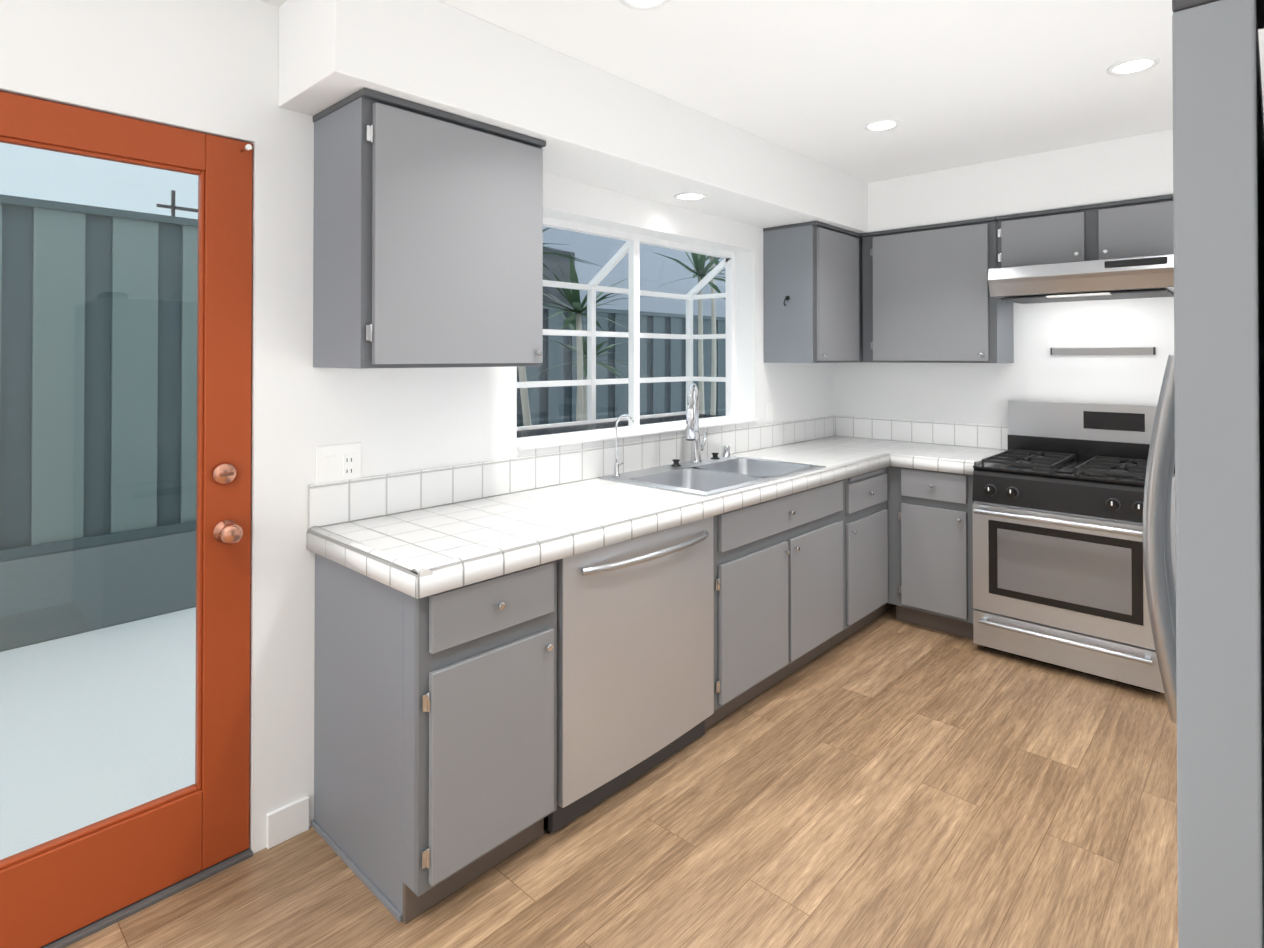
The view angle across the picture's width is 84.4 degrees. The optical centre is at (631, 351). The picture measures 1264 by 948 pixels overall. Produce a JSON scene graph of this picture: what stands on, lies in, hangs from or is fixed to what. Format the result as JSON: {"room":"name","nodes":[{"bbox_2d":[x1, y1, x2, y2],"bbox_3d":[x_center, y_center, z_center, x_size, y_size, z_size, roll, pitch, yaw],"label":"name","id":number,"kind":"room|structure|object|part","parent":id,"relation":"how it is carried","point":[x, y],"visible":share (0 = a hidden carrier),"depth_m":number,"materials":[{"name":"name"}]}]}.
{"room":"kitchen","nodes":[
{"label":"kitchen","id":0,"kind":"room"},
{"bbox_2d":[0,0,834,850],"bbox_3d":[-0.812,0.218,2.475,0.180,2.490,6.550,0,-1,43],"label":"wall","id":1,"kind":"structure","parent":0,"point":[212,62],"depth_m":2.11,"materials":[{"name":"white paint"}]},
{"bbox_2d":[0,91,251,947],"bbox_3d":[-1.402,0.414,1.701,0.111,2.052,0.881,0,-1,43],"label":"entry door","id":2,"kind":"structure","parent":1,"relation":"in","point":[51,890],"depth_m":1.91,"materials":[{"name":"orange wood"}]},
{"bbox_3d":[-1.128,-0.022,1.967,0.067,1.130,0.081,0,-1,43],"label":"entry door knob","id":3,"kind":"part","parent":2,"relation":"part of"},
{"bbox_2d":[0,80,261,853],"bbox_3d":[-1.470,0.412,1.765,0.180,2.090,0.925,0,-1,43],"label":"door frame","id":4,"kind":"structure","parent":1,"relation":"attached to","point":[60,98],"depth_m":2.03,"materials":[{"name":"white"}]},
{"bbox_2d":[40,848,252,947],"bbox_3d":[-1.477,1.451,1.763,0.220,0.012,0.889,0,-1,43],"label":"door sill","id":5,"kind":"structure","parent":1,"relation":"attached to","point":[118,915],"depth_m":1.83,"materials":[{"name":"grey metal"}]},
{"bbox_2d":[266,796,308,848],"bbox_3d":[-1.918,1.401,1.132,0.014,0.100,2.730,0,-1,43],"label":"baseboard","id":6,"kind":"structure","parent":1,"relation":"attached to","point":[287,822],"depth_m":2.08,"materials":[{"name":"white"}]},
{"bbox_2d":[316,442,360,483],"bbox_3d":[-0.929,0.363,2.209,0.008,0.135,0.142,0,-1,43],"label":"electrical outlet plate","id":7,"kind":"object","parent":1,"relation":"attached to","point":[339,462],"visible":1,"depth_m":2.21,"materials":[{"name":"white plastic"}]},
{"bbox_2d":[313,88,545,368],"bbox_3d":[-0.636,-0.338,2.273,0.357,0.778,0.654,0,-1,43],"label":"upper cabinet","id":8,"kind":"object","parent":1,"relation":"attached to","point":[428,240],"visible":1,"depth_m":2.09,"materials":[{"name":"grey wood"}]},
{"bbox_2d":[308,416,835,528],"bbox_3d":[0.187,0.474,3.406,0.013,0.163,3.464,0,-1,43],"label":"tile backsplash","id":9,"kind":"structure","parent":1,"relation":"attached to","point":[337,502],"depth_m":2.76,"materials":[{"name":"white tile"}]},
{"bbox_2d":[517,216,734,440],"bbox_3d":[-0.101,-0.078,3.563,0.345,1.000,1.693,0,-1,43],"label":"garden window","id":10,"kind":"structure","parent":1,"relation":"in","point":[633,334],"depth_m":3.65,"materials":[{"name":"white metal"}]},
{"bbox_2d":[517,417,758,450],"bbox_3d":[0.082,0.385,3.389,0.175,0.014,1.691,0,-1,43],"label":"window sill","id":11,"kind":"structure","parent":1,"relation":"attached to","point":[565,440],"depth_m":3.19,"materials":[{"name":"white"}]},
{"bbox_2d":[766,402,772,422],"bbox_3d":[0.804,0.356,4.075,0.008,0.120,0.075,0,-1,43],"label":"switch plate","id":12,"kind":"object","parent":1,"relation":"attached to","point":[769,411],"visible":1,"depth_m":4.07,"materials":[{"name":"white plastic"}]},
{"bbox_2d":[763,221,862,362],"bbox_3d":[1.177,-0.322,4.225,0.357,0.778,0.922,0,-1,43],"label":"upper cabinet","id":13,"kind":"object","parent":1,"relation":"attached to","point":[813,291],"visible":0.98,"depth_m":3.95,"materials":[{"name":"grey wood"}]},
{"bbox_2d":[65,606,1177,947],"bbox_3d":[0.335,1.484,1.400,3.310,0.060,6.550,0,-1,43],"label":"floor","id":14,"kind":"structure","parent":0,"point":[887,780],"depth_m":2.06,"materials":[{"name":"wood"}]},
{"bbox_2d":[311,553,556,923],"bbox_3d":[-0.589,1.022,2.092,0.654,0.875,0.463,0,-1,43],"label":"base cabinet","id":15,"kind":"object","parent":14,"relation":"on","point":[435,749],"visible":0.88,"depth_m":1.88,"materials":[{"name":"grey wood"}]},
{"bbox_2d":[544,516,713,833],"bbox_3d":[-0.142,1.029,2.522,0.668,0.868,0.756,0,-1,43],"label":"dishwasher","id":16,"kind":"object","parent":14,"relation":"on","point":[635,658],"visible":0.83,"depth_m":2.27,"materials":[{"name":"grey metal"}]},
{"bbox_2d":[705,480,842,728],"bbox_3d":[0.459,1.031,3.221,0.654,0.875,1.067,0,-1,43],"label":"base cabinet","id":17,"kind":"object","parent":14,"relation":"on","point":[778,589],"visible":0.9,"depth_m":2.93,"materials":[{"name":"grey wood"}]},
{"bbox_2d":[831,467,895,646],"bbox_3d":[1.213,1.038,4.033,0.654,0.875,1.138,0,-1,43],"label":"base cabinet","id":18,"kind":"object","parent":14,"relation":"on","point":[865,546],"visible":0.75,"depth_m":3.57,"materials":[{"name":"grey wood"}]},
{"bbox_2d":[306,436,921,598],"bbox_3d":[0.419,0.581,3.186,0.652,0.067,3.467,0,-1,43],"label":"countertop","id":19,"kind":"structure","parent":18,"relation":"on","point":[420,553],"depth_m":2.23,"materials":[{"name":"tile"}]},
{"bbox_2d":[612,414,634,476],"bbox_3d":[-0.031,0.407,3.014,0.125,0.275,0.050,0,-1,43],"label":"filter faucet","id":20,"kind":"object","parent":19,"relation":"on","point":[616,469],"visible":1,"depth_m":3.03,"materials":[{"name":"silver metal"}]},
{"bbox_2d":[685,383,706,462],"bbox_3d":[0.316,0.351,3.397,0.130,0.394,0.256,0,-1,43],"label":"faucet","id":21,"kind":"object","parent":19,"relation":"on","point":[692,426],"visible":1,"depth_m":3.42,"materials":[{"name":"silver metal"}]},
{"bbox_2d":[598,445,825,496],"bbox_3d":[0.388,0.613,3.173,0.580,0.247,0.950,0,-1,43],"label":"sink","id":22,"kind":"object","parent":19,"relation":"in","point":[726,471],"visible":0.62,"depth_m":3.21,"materials":[{"name":"silver metal"}]},
{"bbox_2d":[886,443,1006,474],"bbox_3d":[1.764,0.587,3.841,0.412,0.067,0.677,0,-1,43],"label":"countertop","id":23,"kind":"structure","parent":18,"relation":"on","point":[924,456],"depth_m":3.72,"materials":[{"name":"tile"}]},
{"bbox_2d":[887,466,973,638],"bbox_3d":[1.755,1.037,3.860,0.452,0.875,0.654,0,-1,43],"label":"base cabinet","id":24,"kind":"object","parent":14,"relation":"on","point":[930,548],"visible":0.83,"depth_m":3.63,"materials":[{"name":"grey wood"}]},
{"bbox_2d":[972,400,1175,692],"bbox_3d":[2.161,0.870,3.398,0.758,1.200,0.760,0,-1,43],"label":"stove","id":25,"kind":"object","parent":14,"relation":"on","point":[1058,560],"visible":0.85,"depth_m":3.22,"materials":[{"name":"silver metal"}]},
{"bbox_2d":[1143,0,1263,947],"bbox_3d":[1.048,0.560,0.690,0.868,1.775,0.910,0,-1,43],"label":"fridge","id":26,"kind":"object","parent":14,"relation":"on","point":[1206,614],"visible":1,"depth_m":0.59,"materials":[{"name":"stainless steel"}]},
{"bbox_2d":[278,0,1172,233],"bbox_3d":[1.232,-0.878,2.385,2.950,0.300,3.555,0,-1,43],"label":"soffit","id":27,"kind":"structure","parent":0,"point":[591,125],"depth_m":2.73,"materials":[{"name":"white paint"}]},
{"bbox_2d":[674,192,706,200],"bbox_3d":[0.271,-0.718,3.238,0.156,0.006,0.156,0,-1,43],"label":"recessed light","id":28,"kind":"object","parent":27,"relation":"in","point":[689,196],"visible":1,"depth_m":3.24,"materials":[{"name":"white plastic"}]},
{"bbox_2d":[259,0,1263,182],"bbox_3d":[0.335,-1.066,1.421,3.310,0.060,6.550,0,-1,43],"label":"ceiling","id":29,"kind":"structure","parent":0,"point":[947,84],"depth_m":2.50,"materials":[{"name":"white paint"}]},
{"bbox_2d":[619,0,669,9],"bbox_3d":[0.037,-1.028,2.018,0.156,0.006,0.156,0,-1,43],"label":"recessed light","id":30,"kind":"object","parent":29,"relation":"in","point":[644,4],"visible":1,"depth_m":2.06,"materials":[{"name":"white plastic"}]},
{"bbox_2d":[863,119,899,131],"bbox_3d":[1.127,-1.019,3.148,0.156,0.006,0.156,0,-1,43],"label":"recessed light","id":31,"kind":"object","parent":29,"relation":"in","point":[882,125],"visible":1,"depth_m":3.15,"materials":[{"name":"white plastic"}]},
{"bbox_2d":[1107,57,1159,75],"bbox_3d":[1.802,-1.024,2.508,0.156,0.006,0.156,0,-1,43],"label":"recessed light","id":32,"kind":"object","parent":29,"relation":"in","point":[1133,66],"visible":1,"depth_m":2.50,"materials":[{"name":"white plastic"}]},
{"bbox_2d":[834,297,1173,425],"bbox_3d":[2.568,0.228,3.683,3.130,2.490,0.180,0,-1,43],"label":"wall","id":33,"kind":"structure","parent":0,"point":[975,393],"depth_m":3.86,"materials":[{"name":"white paint"}]},
{"bbox_2d":[836,416,1007,449],"bbox_3d":[1.761,0.495,4.301,1.042,0.135,0.011,0,-1,43],"label":"trim","id":34,"kind":"structure","parent":33,"relation":"attached to","point":[943,433],"depth_m":4.26,"materials":[{"name":"white tile"}]},
{"bbox_2d":[861,217,1013,362],"bbox_3d":[1.763,-0.323,4.068,0.748,0.778,0.357,0,-1,43],"label":"upper cabinet","id":35,"kind":"object","parent":33,"relation":"attached to","point":[927,298],"visible":0.98,"depth_m":3.92,"materials":[{"name":"grey wood"}]},
{"bbox_2d":[996,204,1095,267],"bbox_3d":[2.203,-0.571,3.677,0.427,0.288,0.335,0,-1,43],"label":"upper cabinet","id":36,"kind":"object","parent":33,"relation":"attached to","point":[1061,235],"depth_m":3.54,"materials":[{"name":"grey wood"}]},
{"bbox_2d":[988,254,1173,303],"bbox_3d":[2.270,-0.344,3.490,0.762,0.159,0.512,0,-1,43],"label":"range hood","id":37,"kind":"object","parent":33,"relation":"attached to","point":[1134,277],"visible":0.79,"depth_m":3.31,"materials":[{"name":"silver metal"}]},
{"bbox_2d":[1050,347,1155,354],"bbox_3d":[2.457,0.000,3.652,0.460,0.039,0.017,0,-1,43],"label":"rail","id":38,"kind":"object","parent":33,"relation":"attached to","point":[1102,351],"visible":1,"depth_m":3.64,"materials":[{"name":"silver metal"}]},
{"bbox_2d":[1096,194,1173,259],"bbox_3d":[2.519,-0.574,3.383,0.435,0.288,0.335,0,-1,43],"label":"upper cabinet","id":39,"kind":"object","parent":33,"relation":"attached to","point":[1140,227],"depth_m":3.29,"materials":[{"name":"grey wood"}]},
{"label":"outside","id":40,"kind":"structure","parent":0,"visible":0},
{"bbox_2d":[0,607,195,859],"bbox_3d":[-4.440,1.756,8.842,13.820,0.100,25.000,0,-1,43],"label":"ground","id":41,"kind":"structure","parent":40,"point":[115,712],"depth_m":3.09,"materials":[{"name":"white concrete"}]},
{"bbox_2d":[0,530,195,651],"bbox_3d":[-6.435,1.389,0.871,0.250,0.500,10.600,0,-1,43],"label":"wall","id":42,"kind":"structure","parent":41,"relation":"on","point":[51,584],"depth_m":4.16,"materials":[{"name":"grey concrete"}]},
{"bbox_2d":[0,190,197,560],"bbox_3d":[-6.665,0.287,1.183,1.000,2.710,10.730,0,-1,43],"label":"fence","id":43,"kind":"object","parent":41,"relation":"on","point":[160,450],"depth_m":4.21,"materials":[{"name":"grey wood"}]},
{"bbox_2d":[520,388,531,425],"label":"plant","id":44,"kind":"object","parent":41,"relation":"on","point":[523,391],"depth_m":4.12,"materials":[{"name":"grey plant"}]},
{"bbox_2d":[518,243,601,381],"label":"plant","id":45,"kind":"object","parent":41,"relation":"on","point":[574,296],"depth_m":4.48,"materials":[{"name":"green plant"}]},
{"bbox_2d":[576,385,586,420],"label":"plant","id":46,"kind":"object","parent":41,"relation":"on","point":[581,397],"depth_m":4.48,"materials":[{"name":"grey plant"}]},
{"bbox_2d":[596,314,627,378],"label":"plant","id":47,"kind":"object","parent":41,"relation":"on","point":[600,345],"depth_m":4.98,"materials":[{"name":"green plant"}]},
{"bbox_2d":[517,304,725,426],"bbox_3d":[1.405,0.601,10.677,0.100,2.240,14.430,0,-1,43],"label":"fence","id":48,"kind":"object","parent":41,"relation":"on","point":[614,407],"depth_m":9.00,"materials":[{"name":"grey wood"}]},
{"bbox_2d":[543,226,725,316],"bbox_3d":[0.448,-0.636,15.241,2.300,4.790,13.000,0,-1,43],"label":"sky","id":49,"kind":"structure","parent":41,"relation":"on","point":[588,249],"depth_m":13.30,"materials":[{"name":"blue"}]},
{"bbox_2d":[650,252,725,414],"bbox_3d":[0.592,0.188,6.029,1.166,3.009,1.515,0,-1,43],"label":"plant","id":50,"kind":"object","parent":41,"relation":"on","point":[699,265],"depth_m":5.83,"materials":[{"name":"leaf"},{"name":"bark"}]}
]}

